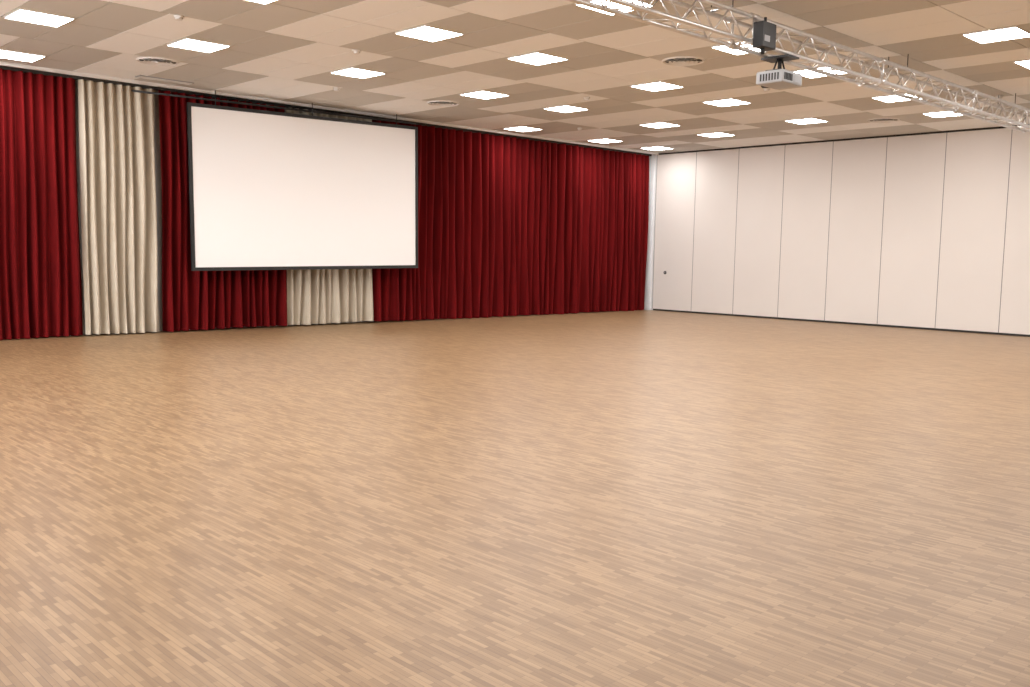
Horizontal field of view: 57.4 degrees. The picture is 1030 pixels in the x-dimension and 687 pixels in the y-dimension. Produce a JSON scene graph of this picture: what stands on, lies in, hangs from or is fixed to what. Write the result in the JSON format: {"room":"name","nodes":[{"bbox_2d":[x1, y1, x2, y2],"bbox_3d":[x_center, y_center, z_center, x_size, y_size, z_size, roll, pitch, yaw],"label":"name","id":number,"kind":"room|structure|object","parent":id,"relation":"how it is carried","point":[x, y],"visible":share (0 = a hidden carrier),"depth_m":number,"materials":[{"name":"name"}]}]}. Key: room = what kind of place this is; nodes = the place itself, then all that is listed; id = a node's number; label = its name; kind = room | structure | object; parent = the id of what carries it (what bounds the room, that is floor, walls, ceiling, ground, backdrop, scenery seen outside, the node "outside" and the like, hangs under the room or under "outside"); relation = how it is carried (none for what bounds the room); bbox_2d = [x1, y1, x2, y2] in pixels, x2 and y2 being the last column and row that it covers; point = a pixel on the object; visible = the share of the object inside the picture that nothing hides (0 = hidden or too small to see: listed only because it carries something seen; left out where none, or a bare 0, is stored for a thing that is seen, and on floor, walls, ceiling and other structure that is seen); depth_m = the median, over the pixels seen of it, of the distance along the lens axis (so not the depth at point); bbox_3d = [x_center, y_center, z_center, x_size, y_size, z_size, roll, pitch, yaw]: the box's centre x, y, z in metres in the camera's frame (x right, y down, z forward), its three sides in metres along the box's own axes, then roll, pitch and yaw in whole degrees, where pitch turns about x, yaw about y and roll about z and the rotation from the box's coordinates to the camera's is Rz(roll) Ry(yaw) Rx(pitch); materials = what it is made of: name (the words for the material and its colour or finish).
{"room":"event hall","nodes":[
{"label":"event hall","id":0,"kind":"room"},
{"bbox_2d":[75,80,391,334],"bbox_3d":[-6.034,-2.347,16.776,26.700,4.220,0.200,-4,8,-44],"label":"wall","id":1,"kind":"structure","parent":0,"point":[157,124],"depth_m":16.35,"materials":[{"name":"paint"}]},
{"bbox_2d":[0,310,1029,686],"bbox_3d":[2.680,0.889,7.916,26.700,0.200,25.500,-4,8,-44],"label":"floor","id":2,"kind":"structure","parent":0,"point":[636,498],"depth_m":5.62,"materials":[{"name":"brown wood"}]},
{"bbox_2d":[0,0,1029,152],"bbox_3d":[2.759,-3.465,7.495,26.700,0.150,25.500,-4,8,-44],"label":"ceiling","id":3,"kind":"structure","parent":0,"point":[284,50],"depth_m":13.17,"materials":[{"name":"beige"}]},
{"bbox_2d":[0,49,45,61],"bbox_3d":[-7.192,-4.149,13.571,0.610,0.016,0.610,-4,8,-44],"label":"ceiling light panel","id":4,"kind":"object","parent":3,"relation":"in","point":[7,54],"depth_m":13.57,"materials":[{"name":"white plastic"}]},
{"bbox_2d":[4,8,74,26],"bbox_3d":[-5.698,-3.900,11.276,0.610,0.016,0.610,-4,8,-44],"label":"ceiling light panel","id":5,"kind":"object","parent":3,"relation":"in","point":[25,15],"depth_m":11.25,"materials":[{"name":"white plastic"}]},
{"bbox_2d":[136,57,178,65],"bbox_3d":[-5.242,-4.130,13.809,0.600,0.030,0.600,-4,8,-44],"label":"air diffuser","id":6,"kind":"object","parent":3,"relation":"attached to","point":[157,61],"depth_m":13.78,"materials":[{"name":"white metal"}]},
{"bbox_2d":[135,75,193,84],"bbox_3d":[-5.705,-4.292,15.338,0.900,0.020,0.200,-4,8,-44],"label":"ceiling vent grille","id":7,"kind":"object","parent":3,"relation":"in","point":[139,76],"depth_m":15.31,"materials":[{"name":"white metal"}]},
{"bbox_2d":[174,15,183,20],"bbox_3d":[-3.956,-3.833,11.082,0.120,0.050,0.120,-4,8,-44],"label":"smoke detector","id":8,"kind":"object","parent":3,"relation":"attached to","point":[177,17],"visible":1,"depth_m":11.05,"materials":[{"name":"white plastic"}]},
{"bbox_2d":[167,38,229,52],"bbox_3d":[-4.255,-4.008,12.656,0.610,0.016,0.610,-4,8,-44],"label":"ceiling light panel","id":9,"kind":"object","parent":3,"relation":"in","point":[186,43],"depth_m":12.63,"materials":[{"name":"white plastic"}]},
{"bbox_2d":[247,0,276,3],"bbox_3d":[-2.774,-3.724,10.000,0.610,0.016,0.610,-4,8,-44],"label":"ceiling light panel","id":10,"kind":"object","parent":3,"relation":"in","point":[257,1],"depth_m":10.32,"materials":[{"name":"white plastic"}]},
{"bbox_2d":[131,90,417,270],"bbox_3d":[-4.131,-2.898,17.366,5.698,3.112,0.089,-4,7,-41],"label":"projection screen","id":11,"kind":"object","parent":3,"relation":"hanging from","point":[269,190],"visible":1,"depth_m":17.42,"materials":[{"name":"white fabric"}]},
{"bbox_2d":[0,61,658,155],"bbox_3d":[-5.767,-4.339,16.088,26.250,0.068,0.330,-4,8,-44],"label":"rail","id":12,"kind":"object","parent":3,"relation":"attached to","point":[3,65],"visible":1,"depth_m":17.26,"materials":[{"name":"black metal"}]},
{"bbox_2d":[0,68,82,339],"bbox_3d":[-11.185,-1.868,11.306,11.463,4.123,0.388,-4,8,-44],"label":"curtain","id":13,"kind":"object","parent":12,"relation":"hanging from","point":[41,288],"visible":1,"depth_m":14.80,"materials":[{"name":"fabric"}]},
{"bbox_2d":[78,79,158,334],"bbox_3d":[-6.590,-2.220,15.715,1.260,4.108,0.306,-4,8,-44],"label":"curtain","id":14,"kind":"object","parent":12,"relation":"hanging from","point":[118,207],"visible":1,"depth_m":15.65,"materials":[{"name":"fabric"}]},
{"bbox_2d":[158,90,286,331],"bbox_3d":[-5.238,-2.318,16.980,2.413,4.108,0.388,-4,8,-44],"label":"curtain","id":15,"kind":"object","parent":12,"relation":"hanging from","point":[191,300],"visible":0.48,"depth_m":16.57,"materials":[{"name":"fabric"}]},
{"bbox_2d":[286,108,372,324],"bbox_3d":[-3.651,-2.442,18.496,1.957,4.098,0.291,-4,8,-44],"label":"curtain","id":16,"kind":"object","parent":12,"relation":"hanging from","point":[314,296],"visible":0.3,"depth_m":18.62,"materials":[{"name":"fabric"}]},
{"bbox_2d":[372,120,443,320],"bbox_3d":[-2.277,-2.541,19.826,1.848,4.108,0.374,-4,8,-44],"label":"curtain","id":17,"kind":"object","parent":12,"relation":"hanging from","point":[403,294],"visible":0.5,"depth_m":20.07,"materials":[{"name":"fabric"}]},
{"bbox_2d":[442,128,648,318],"bbox_3d":[0.962,-2.775,22.917,7.081,4.123,0.456,-4,8,-44],"label":"curtain","id":18,"kind":"object","parent":12,"relation":"hanging from","point":[533,227],"visible":1,"depth_m":22.47,"materials":[{"name":"fabric"}]},
{"bbox_2d":[352,49,360,53],"bbox_3d":[-2.152,-3.968,12.807,0.120,0.050,0.120,-4,8,-44],"label":"smoke detector","id":19,"kind":"object","parent":3,"relation":"attached to","point":[356,51],"visible":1,"depth_m":12.77,"materials":[{"name":"white plastic"}]},
{"bbox_2d":[330,67,385,78],"bbox_3d":[-2.408,-4.146,14.423,0.610,0.016,0.610,-4,8,-44],"label":"ceiling light panel","id":20,"kind":"object","parent":3,"relation":"in","point":[352,71],"depth_m":14.39,"materials":[{"name":"white plastic"}]},
{"bbox_2d":[395,25,463,41],"bbox_3d":[-1.068,-3.860,11.726,0.610,0.016,0.610,-4,8,-44],"label":"ceiling light panel","id":21,"kind":"object","parent":3,"relation":"in","point":[424,32],"depth_m":11.70,"materials":[{"name":"white plastic"}]},
{"bbox_2d":[427,100,459,105],"bbox_3d":[-1.316,-4.393,17.247,0.600,0.030,0.600,-4,8,-44],"label":"air diffuser","id":22,"kind":"object","parent":3,"relation":"attached to","point":[437,102],"depth_m":17.21,"materials":[{"name":"white metal"}]},
{"bbox_2d":[460,90,509,98],"bbox_3d":[-0.524,-4.286,16.224,0.610,0.016,0.610,-4,8,-44],"label":"ceiling light panel","id":23,"kind":"object","parent":3,"relation":"in","point":[483,94],"depth_m":16.19,"materials":[{"name":"white plastic"}]},
{"bbox_2d":[503,126,541,131],"bbox_3d":[0.169,-4.699,20.611,0.610,0.016,0.610,-4,8,-44],"label":"ceiling light panel","id":24,"kind":"object","parent":3,"relation":"in","point":[520,128],"depth_m":20.55,"materials":[{"name":"white plastic"}]},
{"bbox_2d":[507,52,568,64],"bbox_3d":[0.316,-3.971,13.125,0.610,0.016,0.610,-4,8,-44],"label":"ceiling light panel","id":25,"kind":"object","parent":3,"relation":"in","point":[535,58],"depth_m":13.10,"materials":[{"name":"white plastic"}]},
{"bbox_2d":[543,105,588,112],"bbox_3d":[0.955,-4.397,17.639,0.610,0.016,0.610,-4,8,-44],"label":"ceiling light panel","id":26,"kind":"object","parent":3,"relation":"in","point":[564,108],"depth_m":17.60,"materials":[{"name":"white plastic"}]},
{"bbox_2d":[587,138,622,142],"bbox_3d":[2.154,-4.847,22.509,0.610,0.016,0.610,-4,8,-44],"label":"ceiling light panel","id":27,"kind":"object","parent":3,"relation":"in","point":[606,140],"depth_m":22.44,"materials":[{"name":"white plastic"}]},
{"bbox_2d":[575,0,654,15],"bbox_3d":[1.084,-3.675,10.215,0.610,0.016,0.610,-4,8,-44],"label":"ceiling light panel","id":28,"kind":"object","parent":3,"relation":"in","point":[612,5],"depth_m":10.22,"materials":[{"name":"white plastic"}]},
{"bbox_2d":[630,81,683,90],"bbox_3d":[2.282,-4.128,15.113,0.610,0.016,0.610,-4,8,-44],"label":"ceiling light panel","id":29,"kind":"object","parent":3,"relation":"in","point":[660,85],"depth_m":15.09,"materials":[{"name":"white plastic"}]},
{"bbox_2d":[641,146,673,149],"bbox_3d":[3.597,-4.955,23.889,0.610,0.016,0.610,-4,8,-44],"label":"ceiling light panel","id":30,"kind":"object","parent":3,"relation":"in","point":[655,147],"depth_m":23.86,"materials":[{"name":"white plastic"}]},
{"bbox_2d":[639,122,680,127],"bbox_3d":[3.019,-4.551,19.613,0.610,0.016,0.610,-4,8,-44],"label":"ceiling light panel","id":31,"kind":"object","parent":3,"relation":"in","point":[659,124],"depth_m":19.60,"materials":[{"name":"white plastic"}]},
{"bbox_2d":[662,56,704,65],"bbox_3d":[2.345,-3.926,13.108,0.600,0.030,0.600,-4,8,-44],"label":"air diffuser","id":32,"kind":"object","parent":3,"relation":"in","point":[678,60],"depth_m":13.09,"materials":[{"name":"white metal"}]},
{"bbox_2d":[697,132,734,137],"bbox_3d":[4.491,-4.661,21.021,0.610,0.016,0.610,-4,8,-44],"label":"ceiling light panel","id":33,"kind":"object","parent":3,"relation":"in","point":[717,134],"depth_m":20.96,"materials":[{"name":"white plastic"}]},
{"bbox_2d":[702,98,750,106],"bbox_3d":[3.729,-4.244,16.576,0.610,0.016,0.610,-4,8,-44],"label":"ceiling light panel","id":34,"kind":"object","parent":3,"relation":"in","point":[730,101],"depth_m":16.55,"materials":[{"name":"white plastic"}]},
{"bbox_2d":[711,42,759,54],"bbox_3d":[2.969,-3.833,12.187,0.610,0.016,0.610,-4,8,-44],"label":"ceiling light panel","id":35,"kind":"object","parent":3,"relation":"in","point":[719,47],"depth_m":12.30,"materials":[{"name":"white plastic"}]},
{"bbox_2d":[566,0,1029,132],"bbox_3d":[1.405,-3.307,8.995,20.828,0.486,0.326,-4,8,-44],"label":"lighting truss","id":36,"kind":"object","parent":3,"relation":"hanging from","point":[719,6],"visible":0.95,"depth_m":11.15,"materials":[{"name":"metal"}]},
{"bbox_2d":[753,17,775,54],"bbox_3d":[2.615,-3.219,9.852,0.260,0.380,0.129,-4,8,-44],"label":"control box","id":37,"kind":"object","parent":36,"relation":"attached to","point":[764,32],"visible":1,"depth_m":9.79,"materials":[{"name":"black metal"}]},
{"bbox_2d":[756,54,801,88],"bbox_3d":[2.925,-3.042,10.552,0.426,0.305,0.439,-4,8,-44],"label":"ceiling projector","id":38,"kind":"object","parent":36,"relation":"hanging from","point":[779,78],"visible":1,"depth_m":10.44,"materials":[{"name":"grey plastic"}]},
{"bbox_2d":[785,118,828,123],"bbox_3d":[5.780,-4.408,18.650,0.610,0.016,0.610,-4,8,-44],"label":"ceiling light panel","id":39,"kind":"object","parent":3,"relation":"in","point":[805,120],"depth_m":18.63,"materials":[{"name":"white plastic"}]},
{"bbox_2d":[793,66,846,77],"bbox_3d":[4.433,-3.955,13.718,0.610,0.016,0.610,-4,8,-44],"label":"ceiling light panel","id":40,"kind":"object","parent":3,"relation":"in","point":[805,73],"depth_m":13.74,"materials":[{"name":"white plastic"}]},
{"bbox_2d":[867,118,899,122],"bbox_3d":[7.193,-4.348,18.365,0.600,0.030,0.600,-4,8,-44],"label":"air diffuser","id":41,"kind":"object","parent":3,"relation":"in","point":[876,120],"depth_m":18.35,"materials":[{"name":"white metal"}]},
{"bbox_2d":[871,94,918,102],"bbox_3d":[6.415,-4.120,15.792,0.610,0.016,0.610,-4,8,-44],"label":"ceiling light panel","id":42,"kind":"object","parent":3,"relation":"in","point":[888,98],"depth_m":15.83,"materials":[{"name":"white plastic"}]},
{"bbox_2d":[922,111,960,117],"bbox_3d":[7.968,-4.249,17.417,0.610,0.016,0.610,-4,8,-44],"label":"ceiling light panel","id":43,"kind":"object","parent":3,"relation":"in","point":[941,113],"depth_m":17.45,"materials":[{"name":"white plastic"}]},
{"bbox_2d":[962,26,1029,43],"bbox_3d":[5.785,-3.693,11.267,0.610,0.016,0.610,-4,8,-44],"label":"ceiling light panel","id":44,"kind":"object","parent":3,"relation":"in","point":[1013,32],"depth_m":11.24,"materials":[{"name":"white plastic"}]},
{"bbox_2d":[1014,59,1029,68],"bbox_3d":[7.194,-3.812,12.755,0.610,0.016,0.610,-4,8,-44],"label":"ceiling light panel","id":45,"kind":"object","parent":3,"relation":"in","point":[1025,63],"depth_m":12.84,"materials":[{"name":"white plastic"}]},
{"bbox_2d":[652,124,1029,336],"bbox_3d":[12.146,-2.009,16.774,0.140,4.198,24.118,-4,8,-44],"label":"wall","id":46,"kind":"structure","parent":0,"point":[927,230],"depth_m":21.29,"materials":[{"name":"paint"}]},
{"bbox_2d":[644,154,656,309],"bbox_3d":[3.640,-3.014,25.575,0.200,4.198,0.420,-4,8,-44],"label":"trim","id":47,"kind":"structure","parent":46,"relation":"attached to","point":[652,159],"depth_m":25.41,"materials":[{"name":"white paint"}]}
]}

